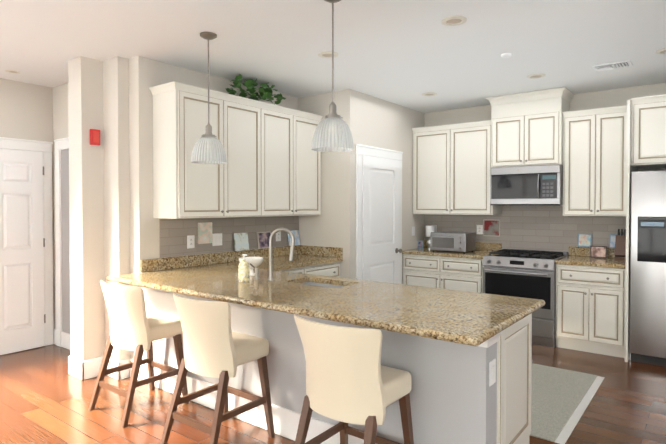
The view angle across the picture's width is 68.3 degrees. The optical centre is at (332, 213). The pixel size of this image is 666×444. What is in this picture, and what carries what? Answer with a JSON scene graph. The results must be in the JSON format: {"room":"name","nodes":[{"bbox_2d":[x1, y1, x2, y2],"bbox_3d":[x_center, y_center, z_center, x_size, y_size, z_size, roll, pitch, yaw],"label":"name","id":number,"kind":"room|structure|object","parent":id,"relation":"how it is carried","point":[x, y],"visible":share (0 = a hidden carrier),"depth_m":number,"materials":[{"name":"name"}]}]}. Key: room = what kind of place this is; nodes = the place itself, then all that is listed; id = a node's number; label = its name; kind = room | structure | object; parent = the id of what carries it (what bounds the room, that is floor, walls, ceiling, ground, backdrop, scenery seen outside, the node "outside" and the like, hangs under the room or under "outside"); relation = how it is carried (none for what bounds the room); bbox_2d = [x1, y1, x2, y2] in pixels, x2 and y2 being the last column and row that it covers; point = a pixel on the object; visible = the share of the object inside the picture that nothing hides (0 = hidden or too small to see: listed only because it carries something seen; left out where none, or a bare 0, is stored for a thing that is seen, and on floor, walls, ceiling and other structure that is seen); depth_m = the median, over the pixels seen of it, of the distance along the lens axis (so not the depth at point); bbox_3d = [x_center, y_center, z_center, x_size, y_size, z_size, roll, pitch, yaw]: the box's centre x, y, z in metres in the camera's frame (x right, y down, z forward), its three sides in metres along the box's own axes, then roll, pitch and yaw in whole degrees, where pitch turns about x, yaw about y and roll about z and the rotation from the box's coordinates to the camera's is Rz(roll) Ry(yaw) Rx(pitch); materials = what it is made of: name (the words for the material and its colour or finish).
{"room":"kitchen","nodes":[
{"label":"kitchen","id":0,"kind":"room"},
{"bbox_2d":[0,78,54,328],"bbox_3d":[-4.570,0.054,3.287,0.120,2.740,5.050,1,1,37],"label":"wall","id":1,"kind":"structure","parent":0,"point":[26,111],"depth_m":5.05,"materials":[{"name":"beige paint"}]},
{"bbox_2d":[0,149,45,354],"bbox_3d":[-3.299,0.376,4.813,0.042,2.032,0.870,1,1,37],"label":"hall door","id":2,"kind":"structure","parent":1,"relation":"in","point":[22,314],"depth_m":4.98,"materials":[{"name":"white wood"}]},
{"bbox_2d":[0,137,52,345],"bbox_3d":[-3.309,0.322,4.814,0.032,2.156,1.068,1,1,37],"label":"door frame","id":3,"kind":"structure","parent":1,"relation":"attached to","point":[45,147],"depth_m":5.18,"materials":[{"name":"white wood"}]},
{"bbox_2d":[53,329,138,379],"bbox_3d":[-1.982,1.325,4.531,2.508,0.160,4.098,1,1,37],"label":"baseboard","id":4,"kind":"structure","parent":1,"relation":"attached to","point":[83,370],"depth_m":4.22,"materials":[{"name":"white wood"}]},
{"bbox_2d":[53,58,158,328],"bbox_3d":[-2.306,0.030,4.810,1.870,2.740,0.120,1,1,37],"label":"wall","id":5,"kind":"structure","parent":0,"point":[60,113],"depth_m":4.25,"materials":[{"name":"beige paint"}]},
{"bbox_2d":[54,137,69,346],"bbox_3d":[-2.532,0.313,4.889,0.996,2.172,0.032,1,1,37],"label":"door frame","id":6,"kind":"structure","parent":5,"relation":"attached to","point":[62,226],"depth_m":5.12,"materials":[{"name":"white wood"}]},
{"bbox_2d":[68,56,145,360],"bbox_3d":[-1.952,0.039,4.244,0.620,2.740,0.350,1,1,37],"label":"column","id":7,"kind":"structure","parent":0,"point":[107,195],"depth_m":4.21,"materials":[{"name":"beige paint"}]},
{"bbox_2d":[90,129,99,145],"bbox_3d":[-2.041,-0.658,4.214,0.040,0.135,0.080,1,1,37],"label":"fire alarm","id":8,"kind":"object","parent":7,"relation":"attached to","point":[94,136],"visible":1,"depth_m":4.20,"materials":[{"name":"red plastic"}]},
{"bbox_2d":[157,61,297,257],"bbox_3d":[-0.482,0.016,5.758,0.120,2.740,3.600,1,1,37],"label":"wall","id":9,"kind":"structure","parent":0,"point":[167,73],"depth_m":4.64,"materials":[{"name":"beige paint"}]},
{"bbox_2d":[149,81,264,218],"bbox_3d":[-1.128,-0.526,4.511,0.351,1.118,0.948,1,1,37],"label":"upper cabinet","id":10,"kind":"object","parent":9,"relation":"attached to","point":[182,189],"depth_m":4.25,"materials":[{"name":"white wood"}]},
{"bbox_2d":[159,216,298,257],"bbox_3d":[-0.959,0.201,5.029,0.008,0.348,1.839,1,1,37],"label":"tiled wall","id":11,"kind":"structure","parent":9,"relation":"attached to","point":[174,234],"depth_m":4.83,"materials":[{"name":"beige tile"}]},
{"bbox_2d":[187,235,194,248],"bbox_3d":[-1.316,0.259,4.549,0.009,0.120,0.080,1,1,37],"label":"electrical outlet","id":12,"kind":"object","parent":11,"relation":"attached to","point":[190,241],"visible":1,"depth_m":4.55,"materials":[{"name":"white plastic"}]},
{"bbox_2d":[198,222,211,243],"bbox_3d":[-1.217,0.182,4.673,0.014,0.200,0.160,1,1,37],"label":"picture","id":13,"kind":"object","parent":11,"relation":"attached to","point":[205,233],"visible":1,"depth_m":4.67},
{"bbox_2d":[212,233,221,245],"bbox_3d":[-1.128,0.251,4.795,0.009,0.120,0.120,1,1,37],"label":"light switch","id":14,"kind":"object","parent":11,"relation":"attached to","point":[216,239],"visible":1,"depth_m":4.79,"materials":[{"name":"white plastic"}]},
{"bbox_2d":[276,231,280,240],"bbox_3d":[-0.609,0.245,5.474,0.009,0.120,0.080,1,1,37],"label":"electrical outlet","id":15,"kind":"object","parent":11,"relation":"attached to","point":[278,236],"visible":0.88,"depth_m":5.47,"materials":[{"name":"white plastic"}]},
{"bbox_2d":[265,102,322,216],"bbox_3d":[-0.552,-0.538,5.265,0.351,1.118,0.949,1,1,37],"label":"upper cabinet","id":16,"kind":"object","parent":9,"relation":"attached to","point":[271,167],"depth_m":5.13,"materials":[{"name":"white wood"}]},
{"bbox_2d":[226,74,285,104],"bbox_3d":[-0.766,-1.220,4.911,0.302,0.252,0.696,1,1,37],"label":"potted plant","id":17,"kind":"object","parent":16,"relation":"on","point":[265,92],"visible":0.96,"depth_m":4.87,"materials":[{"name":"green plant"}]},
{"bbox_2d":[0,344,665,443],"bbox_3d":[0.006,1.491,2.200,11.000,0.100,10.600,1,1,37],"label":"floor","id":18,"kind":"structure","parent":0,"point":[45,397],"depth_m":3.56,"materials":[{"name":"brown wood"}]},
{"bbox_2d":[88,280,188,427],"bbox_3d":[-1.426,0.954,3.612,0.516,0.930,0.523,1,1,37],"label":"stool","id":19,"kind":"object","parent":18,"relation":"on","point":[136,328],"visible":0.94,"depth_m":3.45,"materials":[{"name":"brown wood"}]},
{"bbox_2d":[160,293,274,443],"bbox_3d":[-0.719,0.962,3.072,0.516,0.930,0.523,1,1,37],"label":"stool","id":20,"kind":"object","parent":18,"relation":"on","point":[215,346],"visible":1,"depth_m":2.92,"materials":[{"name":"beige fabric"}]},
{"bbox_2d":[280,262,339,276],"bbox_3d":[-0.537,0.960,5.077,0.631,0.872,1.265,1,1,37],"label":"base cabinet","id":21,"kind":"object","parent":18,"relation":"on","point":[331,269],"visible":0.08,"depth_m":5.03,"materials":[{"name":"white wood"}]},
{"bbox_2d":[223,245,342,260],"bbox_3d":[-0.507,0.449,5.084,0.660,0.145,1.208,1,1,37],"label":"countertop","id":22,"kind":"structure","parent":21,"relation":"on","point":[324,253],"depth_m":5.47,"materials":[{"name":"brown stone"}]},
{"bbox_2d":[233,233,248,250],"bbox_3d":[-0.937,0.285,5.014,0.041,0.180,0.180,1,1,37],"label":"picture","id":23,"kind":"object","parent":22,"relation":"on","point":[241,243],"visible":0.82,"depth_m":5.00},
{"bbox_2d":[257,231,272,248],"bbox_3d":[-0.734,0.281,5.281,0.039,0.180,0.200,1,1,37],"label":"picture","id":24,"kind":"object","parent":22,"relation":"on","point":[263,239],"visible":0.75,"depth_m":5.25,"materials":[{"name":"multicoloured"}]},
{"bbox_2d":[288,230,299,245],"bbox_3d":[-0.451,0.278,5.650,0.040,0.175,0.180,1,1,37],"label":"picture","id":25,"kind":"object","parent":22,"relation":"on","point":[296,236],"visible":0.57,"depth_m":5.67},
{"bbox_2d":[139,287,502,443],"bbox_3d":[-0.402,0.987,3.292,3.014,0.873,0.186,1,1,37],"label":"base cabinet","id":26,"kind":"object","parent":18,"relation":"on","point":[453,396],"visible":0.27,"depth_m":2.70,"materials":[{"name":"grey"}]},
{"bbox_2d":[489,358,495,386],"bbox_3d":[0.783,0.777,2.407,0.009,0.120,0.080,1,1,37],"label":"outlet","id":27,"kind":"object","parent":26,"relation":"attached to","point":[492,372],"visible":1,"depth_m":2.39,"materials":[{"name":"white plastic"}]},
{"bbox_2d":[294,314,413,443],"bbox_3d":[0.092,0.972,2.453,0.516,0.930,0.523,1,1,37],"label":"stool","id":28,"kind":"object","parent":18,"relation":"on","point":[350,378],"visible":1,"depth_m":2.29,"materials":[{"name":"beige fabric"}]},
{"bbox_2d":[402,254,483,292],"bbox_3d":[1.466,0.944,6.132,1.056,0.873,0.660,1,1,37],"label":"base cabinet","id":29,"kind":"object","parent":18,"relation":"on","point":[456,273],"visible":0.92,"depth_m":5.87,"materials":[{"name":"white wood"}]},
{"bbox_2d":[402,240,501,258],"bbox_3d":[1.471,0.432,6.130,1.057,0.145,0.645,1,1,37],"label":"countertop","id":30,"kind":"structure","parent":29,"relation":"on","point":[481,250],"depth_m":6.08,"materials":[{"name":"stone"}]},
{"bbox_2d":[418,241,423,248],"bbox_3d":[1.163,0.408,6.513,0.075,0.101,0.027,1,1,37],"label":"picture","id":31,"kind":"object","parent":30,"relation":"on","point":[420,244],"visible":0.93,"depth_m":6.50,"materials":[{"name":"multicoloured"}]},
{"bbox_2d":[426,226,434,248],"bbox_3d":[1.272,0.307,6.411,0.120,0.305,0.120,1,1,37],"label":"table lamp","id":32,"kind":"object","parent":30,"relation":"on","point":[429,229],"visible":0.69,"depth_m":6.37,"materials":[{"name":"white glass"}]},
{"bbox_2d":[430,231,475,252],"bbox_3d":[1.480,0.347,6.091,0.460,0.235,0.357,1,1,37],"label":"toaster oven","id":33,"kind":"object","parent":30,"relation":"on","point":[463,242],"visible":1,"depth_m":5.97,"materials":[{"name":"silver metal"}]},
{"bbox_2d":[496,313,531,443],"bbox_3d":[0.789,0.993,2.898,0.591,0.872,0.629,1,1,37],"label":"base cabinet","id":34,"kind":"object","parent":18,"relation":"on","point":[514,353],"depth_m":2.62,"materials":[{"name":"white wood"}]},
{"bbox_2d":[107,252,544,345],"bbox_3d":[-0.262,0.561,3.440,3.048,0.320,1.110,1,1,37],"label":"countertop","id":35,"kind":"structure","parent":34,"relation":"on","point":[466,318],"depth_m":3.05,"materials":[{"name":"brown stone"}]},
{"bbox_2d":[238,254,249,281],"bbox_3d":[-0.664,0.401,3.663,0.082,0.202,0.082,1,1,37],"label":"soap dispenser","id":36,"kind":"object","parent":35,"relation":"on","point":[244,271],"visible":1,"depth_m":3.63,"materials":[{"name":"beige plastic"}]},
{"bbox_2d":[239,257,262,275],"bbox_3d":[-0.663,0.427,3.977,0.200,0.140,0.200,1,1,37],"label":"pedestal bowl","id":37,"kind":"object","parent":35,"relation":"on","point":[255,261],"visible":0.67,"depth_m":3.93,"materials":[{"name":"white ceramic"}]},
{"bbox_2d":[250,228,294,280],"bbox_3d":[-0.459,0.302,3.720,0.304,0.398,0.189,1,1,37],"label":"faucet","id":38,"kind":"object","parent":35,"relation":"on","point":[291,254],"visible":0.98,"depth_m":3.69,"materials":[{"name":"silver metal"}]},
{"bbox_2d":[483,248,567,347],"bbox_3d":[2.168,0.911,5.551,0.752,0.955,0.723,1,1,37],"label":"range","id":39,"kind":"object","parent":18,"relation":"on","point":[521,273],"visible":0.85,"depth_m":5.25,"materials":[{"name":"silver metal"}]},
{"bbox_2d":[530,363,604,443],"bbox_3d":[0.954,1.402,4.331,2.330,0.010,1.500,1,1,37],"label":"rug","id":40,"kind":"object","parent":18,"relation":"on","point":[560,399],"visible":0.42,"depth_m":3.73,"materials":[{"name":"grey fabric"}]},
{"bbox_2d":[555,264,624,357],"bbox_3d":[2.746,0.959,5.155,0.636,0.873,0.660,1,1,37],"label":"base cabinet","id":41,"kind":"object","parent":18,"relation":"on","point":[590,310],"visible":0.98,"depth_m":4.91,"materials":[{"name":"white wood"}]},
{"bbox_2d":[555,246,624,268],"bbox_3d":[2.750,0.448,5.153,0.637,0.145,0.645,1,1,37],"label":"countertop","id":42,"kind":"structure","parent":41,"relation":"on","point":[578,256],"depth_m":5.09,"materials":[{"name":"stone"}]},
{"bbox_2d":[578,233,591,246],"bbox_3d":[2.807,0.293,5.472,0.140,0.149,0.042,1,1,37],"label":"picture","id":43,"kind":"object","parent":42,"relation":"on","point":[584,239],"visible":0.89,"depth_m":5.47,"materials":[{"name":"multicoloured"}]},
{"bbox_2d":[590,246,606,257],"bbox_3d":[2.874,0.412,5.314,0.160,0.129,0.037,1,1,37],"label":"picture","id":44,"kind":"object","parent":42,"relation":"on","point":[598,251],"visible":1,"depth_m":5.31,"materials":[{"name":"brown"}]},
{"bbox_2d":[609,234,616,247],"bbox_3d":[3.058,0.296,5.281,0.150,0.149,0.042,1,1,37],"label":"picture","id":45,"kind":"object","parent":42,"relation":"on","point":[612,237],"visible":0.32,"depth_m":5.30,"materials":[{"name":"blue paper"}]},
{"bbox_2d":[614,229,625,260],"bbox_3d":[3.006,0.320,5.123,0.100,0.319,0.237,1,1,37],"label":"knife block","id":46,"kind":"object","parent":42,"relation":"on","point":[620,248],"visible":0.85,"depth_m":5.09,"materials":[{"name":"brown wood"}]},
{"bbox_2d":[625,100,637,361],"bbox_3d":[2.994,0.164,4.916,0.025,2.470,0.720,1,1,37],"label":"panel","id":47,"kind":"object","parent":18,"relation":"on","point":[629,168],"visible":0.36,"depth_m":4.64,"materials":[{"name":"white wood"}]},
{"bbox_2d":[629,171,665,366],"bbox_3d":[3.349,0.504,4.598,0.915,1.800,0.742,1,1,37],"label":"refrigerator","id":48,"kind":"object","parent":18,"relation":"on","point":[647,329],"visible":1,"depth_m":4.55,"materials":[{"name":"silver metal"}]},
{"bbox_2d":[0,0,665,112],"bbox_3d":[0.455,-1.344,1.813,9.870,0.100,10.600,1,1,37],"label":"ceiling","id":49,"kind":"structure","parent":0,"point":[407,53],"depth_m":3.79,"materials":[{"name":"white paint"}]},
{"bbox_2d":[5,70,20,73],"bbox_3d":[-2.998,-1.331,4.600,0.120,0.010,0.120,1,1,37],"label":"recessed light","id":50,"kind":"object","parent":49,"relation":"in","point":[14,71],"visible":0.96,"depth_m":4.60,"materials":[{"name":"beige"}]},
{"bbox_2d":[191,32,226,163],"bbox_3d":[-0.918,-0.850,3.624,0.258,0.942,0.258,1,1,37],"label":"pendant light","id":51,"kind":"object","parent":49,"relation":"hanging from","point":[208,135],"visible":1,"depth_m":3.59,"materials":[{"name":"glass"}]},
{"bbox_2d":[318,51,337,57],"bbox_3d":[-0.040,-1.323,4.091,0.170,0.010,0.170,1,1,37],"label":"recessed light","id":52,"kind":"object","parent":49,"relation":"in","point":[326,54],"visible":0.94,"depth_m":4.08,"materials":[{"name":"beige"}]},
{"bbox_2d":[311,0,353,151],"bbox_3d":[-0.001,-0.849,2.962,0.258,0.922,0.258,1,1,37],"label":"pendant light","id":53,"kind":"object","parent":49,"relation":"hanging from","point":[332,118],"visible":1,"depth_m":2.93,"materials":[{"name":"glass"}]},
{"bbox_2d":[422,92,436,95],"bbox_3d":[1.087,-1.345,5.533,0.170,0.010,0.170,1,1,37],"label":"recessed light","id":54,"kind":"object","parent":49,"relation":"in","point":[429,94],"visible":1,"depth_m":5.52,"materials":[{"name":"beige"}]},
{"bbox_2d":[441,16,466,25],"bbox_3d":[0.824,-1.311,3.344,0.170,0.010,0.170,1,1,37],"label":"recessed light","id":55,"kind":"object","parent":49,"relation":"in","point":[453,20],"visible":1,"depth_m":3.33,"materials":[{"name":"beige"}]},
{"bbox_2d":[500,53,511,57],"bbox_3d":[1.444,-1.317,4.090,0.094,0.022,0.094,1,1,37],"label":"smoke detector","id":56,"kind":"object","parent":49,"relation":"attached to","point":[506,55],"visible":1,"depth_m":4.06,"materials":[{"name":"white plastic"}]},
{"bbox_2d":[527,73,545,78],"bbox_3d":[1.968,-1.333,4.760,0.170,0.010,0.170,1,1,37],"label":"recessed light","id":57,"kind":"object","parent":49,"relation":"in","point":[535,76],"visible":0.94,"depth_m":4.75,"materials":[{"name":"beige"}]},
{"bbox_2d":[591,60,631,70],"bbox_3d":[2.501,-1.322,4.404,0.300,0.020,0.190,1,1,37],"label":"ceiling vent","id":58,"kind":"object","parent":49,"relation":"in","point":[613,65],"visible":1,"depth_m":4.38,"materials":[{"name":"white metal"}]},
{"bbox_2d":[656,48,665,53],"bbox_3d":[2.715,-1.321,3.976,0.170,0.010,0.170,1,1,37],"label":"recessed light","id":59,"kind":"object","parent":49,"relation":"in","point":[661,51],"visible":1,"depth_m":4.00,"materials":[{"name":"beige"}]},
{"bbox_2d":[298,89,424,278],"bbox_3d":[0.421,0.008,6.232,0.740,2.740,1.750,1,1,37],"label":"wall","id":60,"kind":"structure","parent":0,"point":[369,120],"depth_m":5.53,"materials":[{"name":"beige paint"}]},
{"bbox_2d":[355,144,402,283],"bbox_3d":[0.560,0.307,5.779,0.032,2.156,1.008,1,1,37],"label":"door frame","id":61,"kind":"structure","parent":60,"relation":"attached to","point":[361,150],"depth_m":5.44,"materials":[{"name":"white wood"}]},
{"bbox_2d":[362,155,401,283],"bbox_3d":[0.593,0.362,5.755,0.107,2.032,0.800,1,1,37],"label":"pantry door","id":62,"kind":"structure","parent":60,"relation":"in","point":[381,250],"depth_m":5.73,"materials":[{"name":"white wood"}]},
{"bbox_2d":[424,83,665,246],"bbox_3d":[3.477,0.026,5.076,7.240,2.740,0.120,1,1,37],"label":"wall","id":63,"kind":"structure","parent":0,"point":[603,99],"depth_m":5.48,"materials":[{"name":"beige paint"}]},
{"bbox_2d":[412,120,501,214],"bbox_3d":[1.551,-0.552,6.220,1.056,1.118,0.380,1,1,37],"label":"upper cabinet","id":64,"kind":"object","parent":63,"relation":"attached to","point":[451,169],"visible":1,"depth_m":6.07,"materials":[{"name":"white wood"}]},
{"bbox_2d":[424,205,625,255],"bbox_3d":[2.222,-0.030,5.952,2.459,1.035,0.008,1,1,37],"label":"tiled wall","id":65,"kind":"structure","parent":63,"relation":"attached to","point":[540,227],"depth_m":5.81,"materials":[{"name":"beige tile"}]},
{"bbox_2d":[477,225,482,233],"bbox_3d":[1.859,0.199,6.222,0.080,0.120,0.009,1,1,37],"label":"electrical outlet","id":66,"kind":"object","parent":65,"relation":"attached to","point":[479,229],"visible":1,"depth_m":6.22,"materials":[{"name":"white plastic"}]},
{"bbox_2d":[483,219,499,236],"bbox_3d":[1.980,0.175,6.126,0.210,0.210,0.014,1,1,37],"label":"picture","id":67,"kind":"object","parent":65,"relation":"attached to","point":[491,227],"visible":1,"depth_m":6.12,"materials":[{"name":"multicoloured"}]},
{"bbox_2d":[486,87,574,167],"bbox_3d":[2.253,-0.943,5.634,0.856,0.810,0.450,1,1,37],"label":"upper cabinet","id":68,"kind":"object","parent":63,"relation":"attached to","point":[526,128],"visible":1,"depth_m":5.46,"materials":[{"name":"white wood"}]},
{"bbox_2d":[490,165,562,204],"bbox_3d":[2.245,-0.315,5.632,0.752,0.436,0.471,1,1,37],"label":"microwave","id":69,"kind":"object","parent":68,"relation":"attached to","point":[533,185],"visible":0.98,"depth_m":5.46,"materials":[{"name":"silver metal"}]},
{"bbox_2d":[562,105,626,215],"bbox_3d":[2.831,-0.537,5.243,0.636,1.118,0.380,1,1,37],"label":"upper cabinet","id":70,"kind":"object","parent":63,"relation":"attached to","point":[594,158],"visible":0.88,"depth_m":5.12,"materials":[{"name":"white wood"}]},
{"bbox_2d":[631,94,665,168],"bbox_3d":[3.408,-0.779,4.616,0.976,0.635,0.670,1,1,37],"label":"upper cabinet","id":71,"kind":"object","parent":63,"relation":"attached to","point":[648,133],"visible":1,"depth_m":4.59,"materials":[{"name":"white wood"}]}
]}

